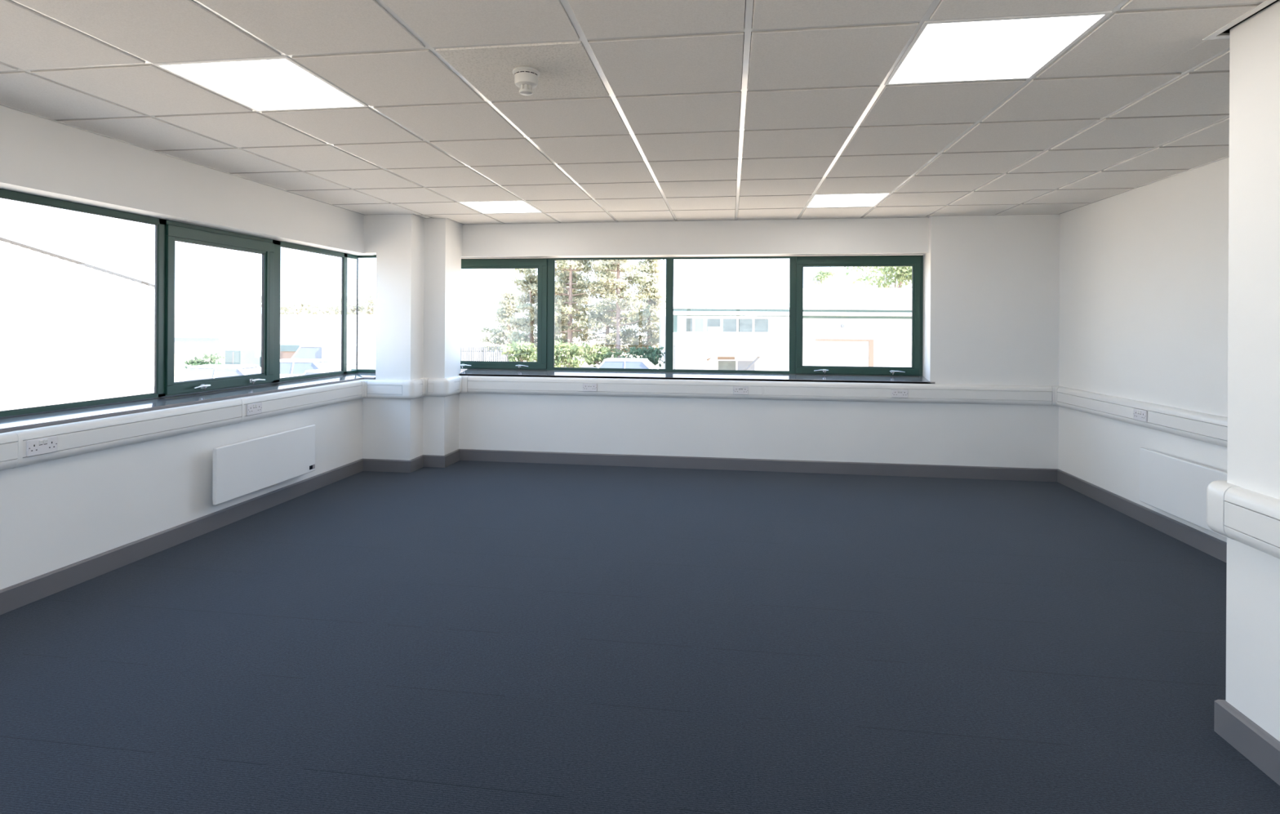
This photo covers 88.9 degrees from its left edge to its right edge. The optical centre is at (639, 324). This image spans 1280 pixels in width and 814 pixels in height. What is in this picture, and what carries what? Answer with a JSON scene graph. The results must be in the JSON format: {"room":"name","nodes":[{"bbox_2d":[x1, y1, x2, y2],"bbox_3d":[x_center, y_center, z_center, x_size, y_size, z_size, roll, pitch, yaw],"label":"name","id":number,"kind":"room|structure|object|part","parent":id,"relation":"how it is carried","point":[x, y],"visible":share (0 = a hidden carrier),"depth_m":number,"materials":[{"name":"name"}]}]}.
{"room":"open-plan office","nodes":[
{"label":"open-plan office","id":0,"kind":"room"},
{"bbox_2d":[0,105,373,589],"bbox_3d":[-3.302,-0.053,2.645,0.216,2.970,7.940,0,0,8],"label":"wall","id":1,"kind":"structure","parent":0,"point":[57,513],"depth_m":3.91,"materials":[{"name":"white paint"}]},
{"bbox_2d":[0,380,361,470],"bbox_3d":[-3.181,0.616,2.565,0.054,0.183,7.396,0,0,8],"label":"cable trunking","id":2,"kind":"object","parent":1,"relation":"attached to","point":[82,437],"visible":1,"depth_m":4.00,"materials":[{"name":"white plastic"}]},
{"bbox_2d":[26,435,57,456],"bbox_3d":[-3.043,0.618,3.325,0.016,0.082,0.147,0,0,8],"label":"double socket","id":3,"kind":"object","parent":2,"relation":"attached to","point":[48,444],"visible":1,"depth_m":3.32,"materials":[{"name":"white plastic"}]},
{"bbox_2d":[246,401,262,415],"bbox_3d":[-2.839,0.619,4.809,0.016,0.082,0.147,0,0,8],"label":"double socket","id":4,"kind":"object","parent":2,"relation":"attached to","point":[252,408],"visible":1,"depth_m":4.80,"materials":[{"name":"white plastic"}]},
{"bbox_2d":[0,458,363,614],"bbox_3d":[-3.197,1.353,2.614,0.018,0.116,7.510,0,0,8],"label":"baseboard","id":5,"kind":"structure","parent":1,"relation":"attached to","point":[18,595],"depth_m":4.01,"materials":[{"name":"grey paint"}]},
{"bbox_2d":[0,188,376,432],"bbox_3d":[-3.192,-0.088,3.185,0.514,1.223,6.820,0,0,8],"label":"window","id":6,"kind":"structure","parent":1,"relation":"in","point":[167,393],"depth_m":4.39,"materials":[{"name":"green metal"}]},
{"bbox_3d":[-3.226,0.496,3.189,0.454,0.054,6.820,0,0,8],"label":"sill","id":7,"kind":"part","parent":6,"relation":"part of","materials":[{"name":"grey stone"}]},
{"bbox_3d":[-3.065,0.442,4.551,0.044,0.046,0.143,0,0,8],"label":"handle","id":8,"kind":"part","parent":6,"relation":"part of","materials":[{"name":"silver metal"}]},
{"bbox_3d":[-3.067,-0.100,4.811,0.042,1.126,1.011,0,0,8],"label":"sash frame","id":9,"kind":"part","parent":6,"relation":"part of","materials":[{"name":"green metal"}]},
{"bbox_3d":[-2.991,0.443,5.092,0.044,0.046,0.143,0,0,8],"label":"handle","id":10,"kind":"part","parent":6,"relation":"part of","materials":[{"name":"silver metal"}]},
{"bbox_3d":[-2.685,-0.109,6.530,0.420,1.174,0.026,0,0,8],"label":"return frame","id":11,"kind":"part","parent":6,"relation":"part of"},
{"bbox_2d":[212,424,315,505],"bbox_3d":[-2.833,1.026,4.936,0.103,0.387,1.070,0,0,8],"label":"heater","id":12,"kind":"object","parent":1,"relation":"attached to","point":[243,468],"visible":1,"depth_m":4.81,"materials":[{"name":"white metal"}]},
{"bbox_3d":[-2.825,1.026,4.935,0.028,0.347,1.010,0,0,8],"label":"casing","id":13,"kind":"part","parent":12,"relation":"part of","materials":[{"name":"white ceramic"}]},
{"bbox_2d":[0,334,658,410],"bbox_3d":[-15.249,3.539,72.754,230.000,0.300,260.000,0,0,8],"label":"ground","id":14,"kind":"structure","parent":0,"point":[466,340],"depth_m":57.76,"materials":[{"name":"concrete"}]},
{"bbox_2d":[0,236,155,404],"bbox_3d":[-38.804,-3.257,18.261,22.100,13.004,37.600,0,0,8],"label":"building","id":15,"kind":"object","parent":14,"relation":"on","point":[69,327],"visible":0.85,"depth_m":29.77,"materials":[{"name":"white metal"}]},
{"bbox_3d":[-27.917,-5.727,16.765,0.150,7.931,37.600,0,0,8],"label":"verge trim","id":16,"kind":"part","parent":15,"relation":"part of","materials":[{"name":"white"}]},
{"bbox_2d":[182,351,224,368],"bbox_3d":[-29.615,2.593,44.461,2.865,1.552,2.099,0,0,8],"label":"bush","id":17,"kind":"object","parent":14,"relation":"on","point":[198,361],"visible":0.55,"depth_m":44.48,"materials":[{"name":"green plant"}]},
{"bbox_2d":[151,364,261,393],"bbox_3d":[-18.664,2.578,28.810,4.500,1.580,1.820,0,0,-1],"label":"car","id":18,"kind":"object","parent":14,"relation":"on","point":[207,371],"visible":0.32,"depth_m":28.11,"materials":[{"name":"white paint"}]},
{"bbox_3d":[-18.279,2.170,28.815,3.424,0.600,1.652,0,0,-1],"label":"cabin glass","id":19,"kind":"part","parent":18,"relation":"part of","materials":[{"name":"clear glass"}]},
{"bbox_2d":[224,349,261,367],"bbox_3d":[-25.644,2.476,42.272,1.100,1.700,2.030,0,0,8],"label":"storage container","id":20,"kind":"object","parent":14,"relation":"on","point":[236,356],"visible":0.47,"depth_m":41.49,"materials":[{"name":"teal paint"}]},
{"bbox_2d":[174,314,376,354],"bbox_3d":[-38.802,1.070,73.876,29.400,4.350,8.200,0,0,8],"label":"building","id":21,"kind":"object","parent":14,"relation":"on","point":[201,334],"visible":0.48,"depth_m":70.36,"materials":[{"name":"white metal"}]},
{"bbox_2d":[280,351,282,359],"bbox_3d":[-23.068,2.416,43.750,2.400,1.850,2.200,0,0,8],"label":"store","id":22,"kind":"object","parent":14,"relation":"on","point":[281,352],"visible":0.02,"depth_m":42.80,"materials":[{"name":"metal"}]},
{"bbox_2d":[241,294,340,314],"bbox_3d":[-44.616,-0.339,85.221,14.149,7.264,11.454,0,0,8],"label":"leafy tree","id":23,"kind":"object","parent":14,"relation":"on","point":[291,304],"visible":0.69,"depth_m":82.86,"materials":[{"name":"green plant"}]},
{"bbox_2d":[280,343,309,359],"bbox_3d":[-20.692,2.306,41.202,2.800,2.100,2.200,0,0,8],"label":"shed","id":24,"kind":"object","parent":14,"relation":"on","point":[288,350],"visible":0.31,"depth_m":40.29,"materials":[{"name":"orange brick"}]},
{"bbox_2d":[280,358,341,377],"bbox_3d":[-17.083,2.548,32.227,4.600,1.660,1.870,0,0,2],"label":"car","id":25,"kind":"object","parent":14,"relation":"on","point":[289,367],"visible":0.3,"depth_m":31.48,"materials":[{"name":"white paint"}]},
{"bbox_3d":[-16.691,2.119,32.212,3.501,0.631,1.699,0,0,2],"label":"cabin glass","id":26,"kind":"part","parent":25,"relation":"part of","materials":[{"name":"clear glass"}]},
{"bbox_2d":[302,368,351,375],"bbox_3d":[-12.987,2.653,27.524,4.300,1.500,1.770,0,0,16],"label":"car","id":27,"kind":"object","parent":14,"relation":"on","point":[327,370],"visible":0.1,"depth_m":27.07,"materials":[{"name":"silver metal"}]},
{"bbox_2d":[291,343,375,368],"bbox_3d":[-17.497,2.250,37.231,4.812,2.250,1.970,0,0,-4],"label":"van","id":28,"kind":"object","parent":14,"relation":"on","point":[366,352],"visible":0.33,"depth_m":36.34,"materials":[{"name":"silver metal"}]},
{"bbox_3d":[-17.326,1.666,37.242,4.350,0.855,1.807,0,0,-4],"label":"cabin glass","id":29,"kind":"part","parent":28,"relation":"part of","materials":[{"name":"clear glass"}]},
{"bbox_2d":[321,288,376,315],"bbox_3d":[-36.227,-0.630,85.344,10.593,7.932,7.836,0,0,8],"label":"leafy tree","id":30,"kind":"object","parent":14,"relation":"on","point":[366,300],"visible":0.53,"depth_m":83.72,"materials":[{"name":"green plant"}]},
{"bbox_2d":[280,343,514,371],"bbox_3d":[-18.204,2.411,46.967,19.240,1.920,0.100,0,0,8],"label":"fence","id":31,"kind":"object","parent":14,"relation":"on","point":[463,351],"visible":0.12,"depth_m":45.95,"materials":[{"name":"metal"}]},
{"bbox_3d":[-12.244,2.397,46.122,2.400,1.820,0.050,0,0,8],"label":"palisade panel","id":32,"kind":"part","parent":31,"relation":"part of","materials":[{"name":"metal"}]},
{"bbox_3d":[-9.866,2.412,45.795,2.400,1.820,0.050,0,0,8],"label":"palisade panel","id":33,"kind":"part","parent":31,"relation":"part of","materials":[{"name":"metal"}]},
{"bbox_2d":[480,290,537,361],"bbox_3d":[-10.624,0.344,51.844,5.393,6.347,3.820,0,0,8],"label":"pine tree","id":34,"kind":"object","parent":14,"relation":"on","point":[506,309],"visible":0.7,"depth_m":51.62,"materials":[{"name":"green plant"}]},
{"bbox_2d":[494,337,536,361],"bbox_3d":[-8.227,2.203,44.014,2.786,2.574,2.393,0,0,0],"label":"bush","id":35,"kind":"object","parent":14,"relation":"on","point":[522,350],"visible":0.87,"depth_m":43.51,"materials":[{"name":"green plant"}]},
{"bbox_2d":[502,268,562,360],"bbox_3d":[-7.942,-0.501,48.233,4.448,8.070,4.898,0,0,-9],"label":"pine tree","id":36,"kind":"object","parent":14,"relation":"on","point":[531,280],"visible":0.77,"depth_m":48.01,"materials":[{"name":"green plant"}]},
{"bbox_2d":[527,337,591,367],"bbox_3d":[-5.397,2.174,42.512,4.050,2.676,3.296,0,0,8],"label":"bush","id":37,"kind":"object","parent":14,"relation":"on","point":[572,350],"visible":0.53,"depth_m":42.56,"materials":[{"name":"green plant"}]},
{"bbox_2d":[528,259,613,367],"bbox_3d":[-5.021,-2.318,46.682,5.954,11.740,5.799,0,0,-26],"label":"pine tree","id":38,"kind":"object","parent":14,"relation":"on","point":[567,305],"visible":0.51,"depth_m":45.99,"materials":[{"name":"green plant"}]},
{"bbox_2d":[554,260,590,363],"bbox_3d":[-5.995,-1.157,53.917,4.641,9.404,5.127,0,0,-9],"label":"pine tree","id":39,"kind":"object","parent":14,"relation":"on","point":[563,338],"visible":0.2,"depth_m":53.32,"materials":[{"name":"green plant"}]},
{"bbox_2d":[578,341,626,367],"bbox_3d":[-2.597,2.343,44.745,3.421,2.369,2.653,0,0,8],"label":"bush","id":40,"kind":"object","parent":14,"relation":"on","point":[594,358],"visible":0.87,"depth_m":44.41,"materials":[{"name":"green plant"}]},
{"bbox_2d":[577,259,644,358],"bbox_3d":[-2.428,-2.100,51.788,5.742,11.334,4.782,0,0,-29],"label":"pine tree","id":41,"kind":"object","parent":14,"relation":"on","point":[624,335],"visible":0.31,"depth_m":51.29,"materials":[{"name":"green plant"}]},
{"bbox_2d":[580,259,658,358],"bbox_3d":[-1.834,-2.661,46.517,5.916,12.464,5.618,0,0,8],"label":"pine tree","id":42,"kind":"object","parent":14,"relation":"on","point":[630,299],"visible":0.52,"depth_m":46.31,"materials":[{"name":"green plant"}]},
{"bbox_2d":[596,357,657,368],"bbox_3d":[-1.030,2.636,34.460,4.300,1.680,1.870,0,0,8],"label":"car","id":43,"kind":"object","parent":14,"relation":"on","point":[610,362],"visible":0.35,"depth_m":33.73,"materials":[{"name":"white paint"}]},
{"bbox_3d":[-0.665,2.201,34.410,3.271,0.638,1.699,0,0,8],"label":"cabin glass","id":44,"kind":"part","parent":43,"relation":"part of","materials":[{"name":"clear glass"}]},
{"bbox_2d":[616,345,665,366],"bbox_3d":[-0.279,2.396,41.742,4.173,2.294,2.791,0,0,8],"label":"bush","id":45,"kind":"object","parent":14,"relation":"on","point":[653,356],"visible":0.37,"depth_m":41.46,"materials":[{"name":"green plant"}]},
{"bbox_2d":[625,259,666,349],"bbox_3d":[0.849,-1.283,51.488,4.737,9.740,3.946,0,0,19],"label":"pine tree","id":46,"kind":"object","parent":14,"relation":"on","point":[652,337],"visible":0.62,"depth_m":50.90,"materials":[{"name":"green plant"}]},
{"bbox_2d":[658,286,911,370],"bbox_3d":[12.675,0.359,42.255,22.300,6.400,16.100,0,0,-1],"label":"building","id":47,"kind":"structure","parent":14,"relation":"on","point":[715,327],"depth_m":35.24,"materials":[{"name":"white metal"}]},
{"bbox_3d":[2.638,0.016,35.103,0.360,0.715,0.022,0,0,-1],"label":"pane","id":48,"kind":"part","parent":47,"relation":"part of","materials":[{"name":"grey glass"}]},
{"bbox_3d":[3.173,0.019,35.113,0.470,0.715,0.022,0,0,-1],"label":"pane","id":49,"kind":"part","parent":47,"relation":"part of","materials":[{"name":"glass"}]},
{"bbox_3d":[3.957,0.024,35.129,0.720,0.715,0.022,0,0,-1],"label":"pane","id":50,"kind":"part","parent":47,"relation":"part of","materials":[{"name":"grey glass"}]},
{"bbox_2d":[707,326,719,331],"bbox_3d":[3.971,0.236,35.115,0.650,0.260,0.009,0,0,-1],"label":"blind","id":51,"kind":"object","parent":47,"relation":"hanging from","point":[709,328],"depth_m":35.11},
{"bbox_3d":[4.676,2.676,35.127,0.950,1.470,0.025,0,0,-1],"label":"pane","id":52,"kind":"part","parent":47,"relation":"part of","materials":[{"name":"grey glass"}]},
{"bbox_3d":[4.822,0.029,35.146,0.730,0.715,0.022,0,0,-1],"label":"pane","id":53,"kind":"part","parent":47,"relation":"part of","materials":[{"name":"grey glass"}]},
{"bbox_3d":[5.672,0.034,35.163,0.750,0.715,0.022,0,0,-1],"label":"pane","id":54,"kind":"part","parent":47,"relation":"part of","materials":[{"name":"grey glass"}]},
{"bbox_3d":[5.716,2.682,35.148,0.930,1.470,0.025,0,0,-1],"label":"pane","id":55,"kind":"part","parent":47,"relation":"part of","materials":[{"name":"glass"}]},
{"bbox_3d":[6.532,0.039,35.180,0.750,0.715,0.022,0,0,-1],"label":"pane","id":56,"kind":"part","parent":47,"relation":"part of","materials":[{"name":"grey glass"}]},
{"bbox_3d":[11.039,2.164,35.241,3.150,2.770,0.060,0,0,-1],"label":"door frame","id":57,"kind":"part","parent":47,"relation":"part of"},
{"bbox_2d":[808,266,837,287],"bbox_3d":[16.422,-0.802,58.295,2.226,8.876,2.574,0,0,-13],"label":"leafy tree","id":58,"kind":"object","parent":14,"relation":"on","point":[820,276],"visible":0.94,"depth_m":58.16,"materials":[{"name":"green plant"}]},
{"bbox_2d":[844,266,911,288],"bbox_3d":[22.901,-1.610,59.303,8.712,10.602,6.850,0,0,8],"label":"leafy tree","id":59,"kind":"object","parent":14,"relation":"on","point":[902,273],"visible":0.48,"depth_m":58.29,"materials":[{"name":"green plant"}]},
{"bbox_2d":[362,213,461,460],"bbox_3d":[-2.268,-0.047,6.752,0.714,2.970,0.940,0,0,8],"label":"column","id":60,"kind":"structure","parent":0,"point":[419,259],"depth_m":6.34,"materials":[{"name":"white paint"}]},
{"bbox_2d":[363,448,459,472],"bbox_3d":[-2.203,1.359,6.449,0.947,0.116,0.346,0,0,-33],"label":"baseboard","id":61,"kind":"structure","parent":60,"relation":"attached to","point":[424,460],"depth_m":6.31,"materials":[{"name":"grey paint"}]},
{"bbox_2d":[356,375,468,399],"bbox_3d":[-2.185,0.622,6.441,1.096,0.183,0.374,0,0,-33],"label":"cable trunking","id":62,"kind":"object","parent":60,"relation":"attached to","point":[421,387],"visible":1,"depth_m":6.28,"materials":[{"name":"white plastic"}]},
{"bbox_2d":[0,0,1279,224],"bbox_3d":[0.106,-1.306,2.535,6.952,0.523,8.650,0,0,8],"label":"ceiling","id":63,"kind":"structure","parent":0,"point":[637,110],"depth_m":3.07,"materials":[{"name":"tile"}]},
{"bbox_2d":[152,56,368,111],"bbox_3d":[-1.653,-1.076,2.917,0.594,0.034,0.594,0,0,8],"label":"recessed light","id":64,"kind":"object","parent":63,"relation":"in","point":[273,83],"visible":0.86,"depth_m":2.87,"materials":[{"name":"white plastic"}]},
{"bbox_2d":[457,200,542,213],"bbox_3d":[-1.245,-1.074,5.889,0.594,0.034,0.594,0,0,8],"label":"recessed light","id":65,"kind":"object","parent":63,"relation":"in","point":[483,206],"visible":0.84,"depth_m":5.88,"materials":[{"name":"white plastic"}]},
{"bbox_2d":[512,66,540,95],"bbox_3d":[-0.472,-1.003,2.705,0.113,0.096,0.113,0,0,8],"label":"smoke detector","id":66,"kind":"object","parent":63,"relation":"attached to","point":[526,77],"visible":1,"depth_m":2.67,"materials":[{"name":"plastic"}]},
{"bbox_2d":[805,192,891,208],"bbox_3d":[1.727,-1.056,5.481,0.594,0.034,0.594,0,0,8],"label":"recessed light","id":67,"kind":"object","parent":63,"relation":"in","point":[840,200],"visible":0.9,"depth_m":5.47,"materials":[{"name":"white plastic"}]},
{"bbox_2d":[884,10,1111,84],"bbox_3d":[1.319,-1.058,2.509,0.594,0.034,0.594,0,0,8],"label":"recessed light","id":68,"kind":"object","parent":63,"relation":"in","point":[1006,47],"visible":0.93,"depth_m":2.46,"materials":[{"name":"white plastic"}]},
{"bbox_2d":[0,460,1279,813],"bbox_3d":[0.081,1.442,2.476,6.552,0.020,8.130,0,0,8],"label":"floor","id":69,"kind":"structure","parent":0,"point":[462,637],"depth_m":2.79,"materials":[{"name":"blue carpet"}]},
{"bbox_2d":[458,181,1059,468],"bbox_3d":[0.955,-0.027,6.622,6.368,2.970,0.320,0,0,8],"label":"wall","id":70,"kind":"structure","parent":0,"point":[991,305],"depth_m":6.33,"materials":[{"name":"white paint"}]},
{"bbox_2d":[458,254,934,383],"bbox_3d":[0.319,-0.080,6.707,5.062,1.249,0.344,0,0,8],"label":"window","id":71,"kind":"structure","parent":70,"relation":"in","point":[544,366],"depth_m":6.62,"materials":[{"name":"green metal"}]},
{"bbox_3d":[-1.569,-0.117,7.050,1.168,1.174,0.042,0,0,8],"label":"sash frame","id":72,"kind":"part","parent":71,"relation":"part of","materials":[{"name":"metal"}]},
{"bbox_3d":[-1.253,0.451,6.964,0.143,0.046,0.044,0,0,8],"label":"handle","id":73,"kind":"part","parent":71,"relation":"part of","materials":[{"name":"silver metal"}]},
{"bbox_3d":[0.476,0.519,6.685,4.737,0.054,0.344,0,0,8],"label":"sill","id":74,"kind":"part","parent":71,"relation":"part of","materials":[{"name":"grey stone"}]},
{"bbox_3d":[1.814,0.470,6.543,0.143,0.046,0.044,0,0,8],"label":"handle","id":75,"kind":"part","parent":71,"relation":"part of","materials":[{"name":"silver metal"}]},
{"bbox_3d":[2.172,-0.094,6.535,1.194,1.174,0.042,0,0,8],"label":"sash frame","id":76,"kind":"part","parent":71,"relation":"part of","materials":[{"name":"metal"}]},
{"bbox_3d":[2.536,0.474,6.443,0.143,0.046,0.044,0,0,8],"label":"handle","id":77,"kind":"part","parent":71,"relation":"part of","materials":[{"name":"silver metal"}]},
{"bbox_2d":[459,448,1057,481],"bbox_3d":[0.988,1.379,6.445,5.838,0.116,0.018,0,0,8],"label":"baseboard","id":78,"kind":"structure","parent":70,"relation":"attached to","point":[499,455],"depth_m":6.40,"materials":[{"name":"grey paint"}]},
{"bbox_2d":[467,375,1062,406],"bbox_3d":[1.044,0.642,6.408,5.726,0.183,0.078,0,0,8],"label":"cable trunking","id":79,"kind":"object","parent":70,"relation":"attached to","point":[1042,395],"visible":0.99,"depth_m":6.36,"materials":[{"name":"white plastic"}]},
{"bbox_2d":[582,382,596,391],"bbox_3d":[-0.507,0.633,6.600,0.147,0.082,0.016,0,0,8],"label":"double socket","id":80,"kind":"object","parent":79,"relation":"attached to","point":[586,386],"visible":1,"depth_m":6.60,"materials":[{"name":"white plastic"}]},
{"bbox_2d":[733,386,748,394],"bbox_3d":[0.987,0.642,6.395,0.147,0.082,0.016,0,0,8],"label":"double socket","id":81,"kind":"object","parent":79,"relation":"attached to","point":[736,389],"visible":1,"depth_m":6.39,"materials":[{"name":"white plastic"}]},
{"bbox_2d":[891,388,907,397],"bbox_3d":[2.465,0.651,6.191,0.147,0.082,0.016,0,0,8],"label":"double socket","id":82,"kind":"object","parent":79,"relation":"attached to","point":[895,393],"visible":1,"depth_m":6.19,"materials":[{"name":"white plastic"}]},
{"bbox_2d":[1057,157,1229,542],"bbox_3d":[3.719,-0.010,4.080,0.200,2.970,3.962,0,0,8],"label":"wall","id":83,"kind":"structure","parent":0,"point":[1144,270],"depth_m":4.82,"materials":[{"name":"white paint"}]},
{"bbox_2d":[1057,386,1227,447],"bbox_3d":[3.589,0.657,4.088,0.052,0.180,3.822,0,0,8],"label":"cable trunking","id":84,"kind":"object","parent":83,"relation":"attached to","point":[1201,426],"visible":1,"depth_m":4.62,"materials":[{"name":"white plastic"}]},
{"bbox_2d":[1133,408,1147,422],"bbox_3d":[3.647,0.659,4.762,0.016,0.082,0.147,0,0,8],"label":"double socket","id":85,"kind":"object","parent":84,"relation":"attached to","point":[1139,414],"visible":1,"depth_m":4.75,"materials":[{"name":"white plastic"}]},
{"bbox_2d":[1057,468,1279,785],"bbox_3d":[2.676,1.389,2.119,1.314,0.117,8.130,0,0,8],"label":"baseboard","id":86,"kind":"structure","parent":83,"relation":"attached to","point":[1207,544],"depth_m":4.01,"materials":[{"name":"grey paint"}]},
{"bbox_2d":[1139,447,1226,537],"bbox_3d":[3.573,1.077,4.166,0.100,0.387,1.070,0,0,8],"label":"heater","id":87,"kind":"object","parent":83,"relation":"attached to","point":[1175,486],"visible":0.53,"depth_m":4.31,"materials":[{"name":"white metal"}]},
{"bbox_2d":[1226,0,1279,741],"bbox_3d":[2.514,-0.018,0.042,1.486,2.970,4.368,0,0,8],"label":"wall","id":88,"kind":"structure","parent":0,"point":[1253,438],"depth_m":2.19,"materials":[{"name":"white paint"}]},
{"bbox_2d":[1206,480,1279,559],"bbox_3d":[2.403,0.650,0.190,1.340,0.183,4.212,0,0,8],"label":"cable trunking","id":89,"kind":"object","parent":88,"relation":"attached to","point":[1251,518],"visible":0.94,"depth_m":2.17,"materials":[{"name":"white plastic"}]}
]}

